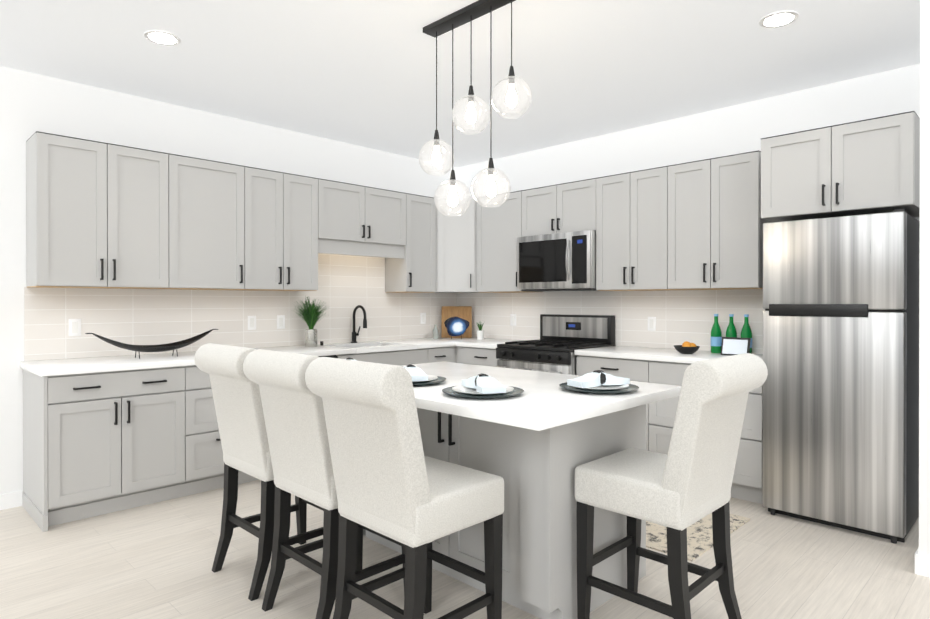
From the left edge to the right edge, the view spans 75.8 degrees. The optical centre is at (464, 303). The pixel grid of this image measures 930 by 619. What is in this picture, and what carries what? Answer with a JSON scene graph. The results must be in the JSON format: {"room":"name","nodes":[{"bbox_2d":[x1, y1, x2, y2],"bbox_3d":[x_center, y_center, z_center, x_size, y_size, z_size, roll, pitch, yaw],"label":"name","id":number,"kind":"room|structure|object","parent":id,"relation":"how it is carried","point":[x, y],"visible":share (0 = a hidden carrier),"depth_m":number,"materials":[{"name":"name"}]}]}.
{"room":"kitchen","nodes":[
{"label":"kitchen","id":0,"kind":"room"},
{"bbox_2d":[0,66,456,493],"bbox_3d":[-2.834,-0.099,3.913,0.200,2.760,8.000,0,0,45],"label":"wall","id":1,"kind":"structure","parent":0,"point":[31,104],"depth_m":4.12,"materials":[{"name":"white paint"}]},
{"bbox_2d":[0,491,22,509],"bbox_3d":[-4.120,1.238,2.467,0.014,0.095,3.728,0,0,45],"label":"baseboard","id":2,"kind":"structure","parent":1,"relation":"attached to","point":[14,499],"depth_m":3.74,"materials":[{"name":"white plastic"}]},
{"bbox_2d":[26,131,435,292],"bbox_3d":[-1.529,-0.571,4.829,0.359,0.929,3.237,0,0,45],"label":"upper cabinet","id":3,"kind":"object","parent":1,"relation":"attached to","point":[105,215],"visible":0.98,"depth_m":4.25,"materials":[{"name":"grey paint"}]},
{"bbox_2d":[24,253,455,360],"bbox_3d":[-1.444,-0.090,5.168,0.005,0.903,3.858,0,0,45],"label":"backsplash","id":4,"kind":"structure","parent":1,"relation":"attached to","point":[347,284],"depth_m":4.73,"materials":[{"name":"tile"}]},
{"bbox_2d":[69,319,80,335],"bbox_3d":[-2.603,0.158,3.987,0.007,0.115,0.072,0,0,45],"label":"electrical outlet","id":5,"kind":"object","parent":4,"relation":"attached to","point":[74,327],"depth_m":3.99,"materials":[{"name":"white plastic"}]},
{"bbox_2d":[248,316,255,329],"bbox_3d":[-1.735,0.156,4.865,0.007,0.115,0.072,0,0,45],"label":"electrical outlet","id":6,"kind":"object","parent":4,"relation":"attached to","point":[251,319],"depth_m":4.86,"materials":[{"name":"white plastic"}]},
{"bbox_2d":[277,315,284,328],"bbox_3d":[-1.555,0.155,5.047,0.007,0.115,0.072,0,0,45],"label":"electrical outlet","id":7,"kind":"object","parent":4,"relation":"attached to","point":[280,318],"depth_m":5.04,"materials":[{"name":"white plastic"}]},
{"bbox_2d":[420,313,425,323],"bbox_3d":[-0.433,0.151,6.180,0.007,0.115,0.072,0,0,45],"label":"electrical outlet","id":8,"kind":"object","parent":4,"relation":"attached to","point":[422,315],"depth_m":6.18,"materials":[{"name":"white plastic"}]},
{"bbox_2d":[433,199,479,292],"bbox_3d":[-0.087,-0.578,6.109,0.607,0.924,0.607,0,0,45],"label":"upper cabinet","id":9,"kind":"object","parent":1,"relation":"attached to","point":[456,254],"visible":0.6,"depth_m":5.88,"materials":[{"name":"grey paint"}]},
{"bbox_2d":[0,0,919,167],"bbox_3d":[0.009,-1.520,1.095,8.200,0.100,8.000,0,0,45],"label":"ceiling","id":10,"kind":"structure","parent":0,"point":[362,73],"depth_m":3.59,"materials":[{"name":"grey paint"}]},
{"bbox_2d":[144,30,180,45],"bbox_3d":[-1.678,-1.473,3.314,0.183,0.008,0.183,0,0,36],"label":"recessed light","id":11,"kind":"object","parent":10,"relation":"in","point":[156,36],"depth_m":3.30,"materials":[{"name":"white plastic"}]},
{"bbox_2d":[418,0,531,215],"bbox_3d":[0.034,-0.968,3.000,0.716,1.017,0.194,0,0,45],"label":"pendant light","id":12,"kind":"object","parent":10,"relation":"hanging from","point":[462,16],"visible":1,"depth_m":2.98,"materials":[{"name":"black"}]},
{"bbox_2d":[759,10,798,27],"bbox_3d":[1.625,-1.472,3.097,0.183,0.008,0.183,0,0,6],"label":"recessed light","id":13,"kind":"object","parent":10,"relation":"in","point":[779,19],"depth_m":3.09,"materials":[{"name":"white plastic"}]},
{"bbox_2d":[0,480,929,618],"bbox_3d":[0.009,1.340,1.104,8.200,0.100,8.000,0,0,45],"label":"floor","id":14,"kind":"structure","parent":0,"point":[153,561],"depth_m":2.83,"materials":[{"name":"beige wood"}]},
{"bbox_2d":[22,346,455,531],"bbox_3d":[-1.220,0.841,4.939,0.649,0.874,3.871,0,0,45],"label":"base cabinet","id":15,"kind":"object","parent":14,"relation":"on","point":[99,443],"depth_m":3.67,"materials":[{"name":"grey paint"}]},
{"bbox_2d":[20,337,471,376],"bbox_3d":[-1.226,0.383,4.937,0.649,0.040,3.885,0,0,45],"label":"countertop","id":16,"kind":"structure","parent":15,"relation":"on","point":[44,368],"depth_m":4.06,"materials":[{"name":"white stone"}]},
{"bbox_2d":[85,329,217,358],"bbox_3d":[-2.106,0.276,4.081,0.185,0.180,0.845,0,0,45],"label":"bowl","id":17,"kind":"object","parent":16,"relation":"on","point":[162,347],"visible":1,"depth_m":4.04,"materials":[{"name":"black metal"}]},
{"bbox_2d":[295,297,326,346],"bbox_3d":[-1.298,0.147,5.040,0.315,0.429,0.313,0,0,45],"label":"potted plant","id":18,"kind":"object","parent":16,"relation":"on","point":[311,313],"visible":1,"depth_m":5.00,"materials":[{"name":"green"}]},
{"bbox_2d":[351,305,366,342],"bbox_3d":[-0.952,0.187,5.454,0.219,0.347,0.096,0,0,45],"label":"faucet","id":19,"kind":"object","parent":16,"relation":"on","point":[354,334],"visible":1,"depth_m":5.48,"materials":[{"name":"black metal"}]},
{"bbox_2d":[433,325,438,338],"bbox_3d":[-0.299,0.286,6.091,0.060,0.145,0.060,0,0,45],"label":"bottle","id":20,"kind":"object","parent":16,"relation":"on","point":[435,333],"visible":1,"depth_m":6.07,"materials":[{"name":"white ceramic"}]},
{"bbox_2d":[444,317,468,338],"bbox_3d":[-0.083,0.245,6.064,0.191,0.230,0.191,0,0,45],"label":"decorative plate","id":21,"kind":"object","parent":16,"relation":"on","point":[456,326],"visible":1,"depth_m":6.06,"materials":[{"name":"blue ceramic"}]},
{"bbox_2d":[441,306,471,337],"bbox_3d":[-0.088,0.193,6.296,0.318,0.330,0.066,0,0,0],"label":"cutting board","id":22,"kind":"object","parent":16,"relation":"on","point":[464,312],"visible":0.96,"depth_m":6.30,"materials":[{"name":"brown wood"}]},
{"bbox_2d":[476,320,483,339],"bbox_3d":[0.154,0.262,5.995,0.104,0.193,0.104,0,0,45],"label":"potted plant","id":23,"kind":"object","parent":16,"relation":"on","point":[480,333],"visible":1,"depth_m":5.97,"materials":[{"name":"white ceramic"}]},
{"bbox_2d":[194,343,323,600],"bbox_3d":[-0.921,0.737,2.878,0.450,1.095,0.585,0,0,45],"label":"stool","id":24,"kind":"object","parent":14,"relation":"on","point":[240,418],"visible":0.62,"depth_m":2.70,"materials":[{"name":"beige fabric"}]},
{"bbox_2d":[243,349,404,618],"bbox_3d":[-0.558,0.738,2.519,0.450,1.095,0.585,0,0,45],"label":"stool","id":25,"kind":"object","parent":14,"relation":"on","point":[296,427],"visible":0.73,"depth_m":2.35,"materials":[{"name":"beige fabric"}]},
{"bbox_2d":[318,355,337,357],"bbox_3d":[-1.427,0.844,4.713,0.639,0.870,0.622,0,0,45],"label":"dishwasher","id":26,"kind":"object","parent":14,"relation":"on","point":[332,356],"visible":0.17,"depth_m":4.70,"materials":[{"name":"grey metal"}]},
{"bbox_2d":[305,357,503,618],"bbox_3d":[-0.210,0.739,2.174,0.450,1.095,0.585,0,0,45],"label":"stool","id":27,"kind":"object","parent":14,"relation":"on","point":[392,481],"visible":1,"depth_m":2.03,"materials":[{"name":"beige fabric"}]},
{"bbox_2d":[363,405,645,618],"bbox_3d":[0.101,0.846,3.029,1.360,0.876,0.772,0,0,45],"label":"kitchen island","id":28,"kind":"object","parent":14,"relation":"on","point":[538,440],"depth_m":2.46,"materials":[{"name":"grey paint"}]},
{"bbox_2d":[402,361,680,432],"bbox_3d":[0.050,0.389,2.862,1.580,0.040,1.060,0,0,45],"label":"island countertop","id":29,"kind":"structure","parent":28,"relation":"on","point":[543,404],"depth_m":2.36,"materials":[{"name":"white stone"}]},
{"bbox_2d":[404,364,445,384],"bbox_3d":[-0.254,0.327,2.797,0.336,0.084,0.336,0,0,45],"label":"place setting","id":30,"kind":"object","parent":29,"relation":"on","point":[419,376],"visible":0.48,"depth_m":2.74,"materials":[{"name":"ceramic"}]},
{"bbox_2d":[442,373,523,397],"bbox_3d":[0.073,0.328,2.445,0.336,0.084,0.336,0,0,45],"label":"place setting","id":31,"kind":"object","parent":29,"relation":"on","point":[481,385],"visible":1,"depth_m":2.39,"materials":[{"name":"ceramic"}]},
{"bbox_2d":[559,370,638,392],"bbox_3d":[0.574,0.328,2.568,0.336,0.084,0.336,0,0,45],"label":"place setting","id":32,"kind":"object","parent":29,"relation":"on","point":[598,381],"visible":1,"depth_m":2.54,"materials":[{"name":"ceramic"}]},
{"bbox_2d":[496,314,614,374],"bbox_3d":[0.764,0.690,5.156,0.766,1.175,0.746,0,0,45],"label":"gas range","id":33,"kind":"object","parent":14,"relation":"on","point":[557,343],"visible":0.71,"depth_m":5.12,"materials":[{"name":"silver metal"}]},
{"bbox_2d":[456,346,762,503],"bbox_3d":[1.088,0.841,4.921,2.758,0.874,0.649,0,0,45],"label":"base cabinet","id":34,"kind":"object","parent":14,"relation":"on","point":[747,475],"depth_m":4.19,"materials":[{"name":"grey paint"}]},
{"bbox_2d":[456,337,524,348],"bbox_3d":[0.338,0.380,5.657,0.537,0.040,0.660,0,0,45],"label":"countertop","id":35,"kind":"structure","parent":34,"relation":"on","point":[490,343],"depth_m":5.55,"materials":[{"name":"white stone"}]},
{"bbox_2d":[574,346,762,363],"bbox_3d":[1.583,0.384,4.437,1.399,0.040,0.645,0,0,45],"label":"countertop","id":36,"kind":"structure","parent":34,"relation":"on","point":[624,352],"depth_m":4.40,"materials":[{"name":"white stone"}]},
{"bbox_2d":[674,341,699,353],"bbox_3d":[1.619,0.320,4.362,0.184,0.089,0.184,0,0,45],"label":"fruit bowl","id":37,"kind":"object","parent":36,"relation":"on","point":[686,347],"visible":1,"depth_m":4.31,"materials":[{"name":"black ceramic"}]},
{"bbox_2d":[711,314,721,352],"bbox_3d":[1.863,0.220,4.430,0.077,0.287,0.077,0,0,45],"label":"bottle","id":38,"kind":"object","parent":36,"relation":"on","point":[716,337],"visible":0.98,"depth_m":4.40,"materials":[{"name":"green glass"}]},
{"bbox_2d":[726,314,736,336],"bbox_3d":[1.941,0.221,4.353,0.077,0.287,0.077,0,0,45],"label":"bottle","id":39,"kind":"object","parent":36,"relation":"on","point":[731,331],"visible":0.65,"depth_m":4.33,"materials":[{"name":"green glass"}]},
{"bbox_2d":[721,337,750,355],"bbox_3d":[1.897,0.301,4.189,0.190,0.128,0.054,0,0,45],"label":"framed sign","id":40,"kind":"object","parent":36,"relation":"on","point":[730,346],"visible":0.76,"depth_m":4.18,"materials":[{"name":"black"}]},
{"bbox_2d":[741,314,751,353],"bbox_3d":[2.015,0.221,4.279,0.077,0.287,0.077,0,0,45],"label":"bottle","id":41,"kind":"object","parent":36,"relation":"on","point":[746,331],"visible":0.69,"depth_m":4.25,"materials":[{"name":"green glass"}]},
{"bbox_2d":[575,353,767,618],"bbox_3d":[0.791,0.739,2.320,0.585,1.095,0.450,0,0,45],"label":"stool","id":42,"kind":"object","parent":14,"relation":"on","point":[681,486],"visible":1,"depth_m":2.19,"materials":[{"name":"beige fabric"}]},
{"bbox_2d":[646,513,749,560],"bbox_3d":[0.833,1.277,3.834,1.630,0.008,0.800,0,0,45],"label":"rug","id":43,"kind":"object","parent":14,"relation":"on","point":[699,537],"visible":0.29,"depth_m":3.29,"materials":[{"name":"beige fabric"}]},
{"bbox_2d":[762,209,919,543],"bbox_3d":[2.299,0.390,3.631,0.705,1.784,0.702,0,0,45],"label":"refrigerator","id":44,"kind":"object","parent":14,"relation":"on","point":[841,382],"visible":1,"depth_m":3.36,"materials":[{"name":"grey metal"}]},
{"bbox_2d":[457,64,919,353],"bbox_3d":[1.475,-0.103,5.136,4.205,2.760,0.200,0,0,45],"label":"wall","id":45,"kind":"structure","parent":0,"point":[736,129],"depth_m":4.59,"materials":[{"name":"white paint"}]},
{"bbox_2d":[456,289,764,353],"bbox_3d":[1.116,0.125,5.344,3.338,0.473,0.005,0,0,45],"label":"backsplash","id":46,"kind":"structure","parent":45,"relation":"attached to","point":[681,316],"depth_m":5.01,"materials":[{"name":"tile"}]},
{"bbox_2d":[510,314,515,325],"bbox_3d":[0.481,0.162,5.962,0.072,0.115,0.007,0,0,45],"label":"electrical outlet","id":47,"kind":"object","parent":46,"relation":"attached to","point":[512,316],"depth_m":5.96,"materials":[{"name":"white plastic"}]},
{"bbox_2d":[648,317,655,330],"bbox_3d":[1.537,0.165,4.918,0.072,0.115,0.007,0,0,45],"label":"electrical outlet","id":48,"kind":"object","parent":46,"relation":"attached to","point":[651,320],"depth_m":4.91,"materials":[{"name":"white plastic"}]},
{"bbox_2d":[477,150,771,292],"bbox_3d":[1.151,-0.572,5.058,2.627,0.929,0.359,0,0,45],"label":"upper cabinet","id":49,"kind":"object","parent":45,"relation":"attached to","point":[695,225],"visible":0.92,"depth_m":4.58,"materials":[{"name":"grey paint"}]},
{"bbox_2d":[517,230,595,290],"bbox_3d":[0.870,-0.361,5.273,0.780,0.489,0.448,0,0,45],"label":"over-the-range microwave","id":50,"kind":"object","parent":49,"relation":"attached to","point":[565,261],"visible":0.94,"depth_m":5.11,"materials":[{"name":"silver metal"}]},
{"bbox_2d":[761,111,919,221],"bbox_3d":[2.333,-0.783,3.676,0.775,0.499,0.659,0,0,45],"label":"upper cabinet","id":51,"kind":"object","parent":45,"relation":"attached to","point":[867,166],"visible":0.96,"depth_m":3.43,"materials":[{"name":"grey paint"}]},
{"bbox_2d":[919,0,929,555],"bbox_3d":[3.947,-0.092,1.947,3.795,2.760,1.255,0,0,45],"label":"wall","id":52,"kind":"structure","parent":0,"point":[924,396],"depth_m":2.82,"materials":[{"name":"white paint"}]},
{"bbox_2d":[915,551,929,577],"bbox_3d":[3.424,1.241,1.576,3.609,0.095,0.014,0,0,45],"label":"baseboard","id":53,"kind":"structure","parent":52,"relation":"attached to","point":[922,562],"depth_m":2.82,"materials":[{"name":"white plastic"}]}
]}

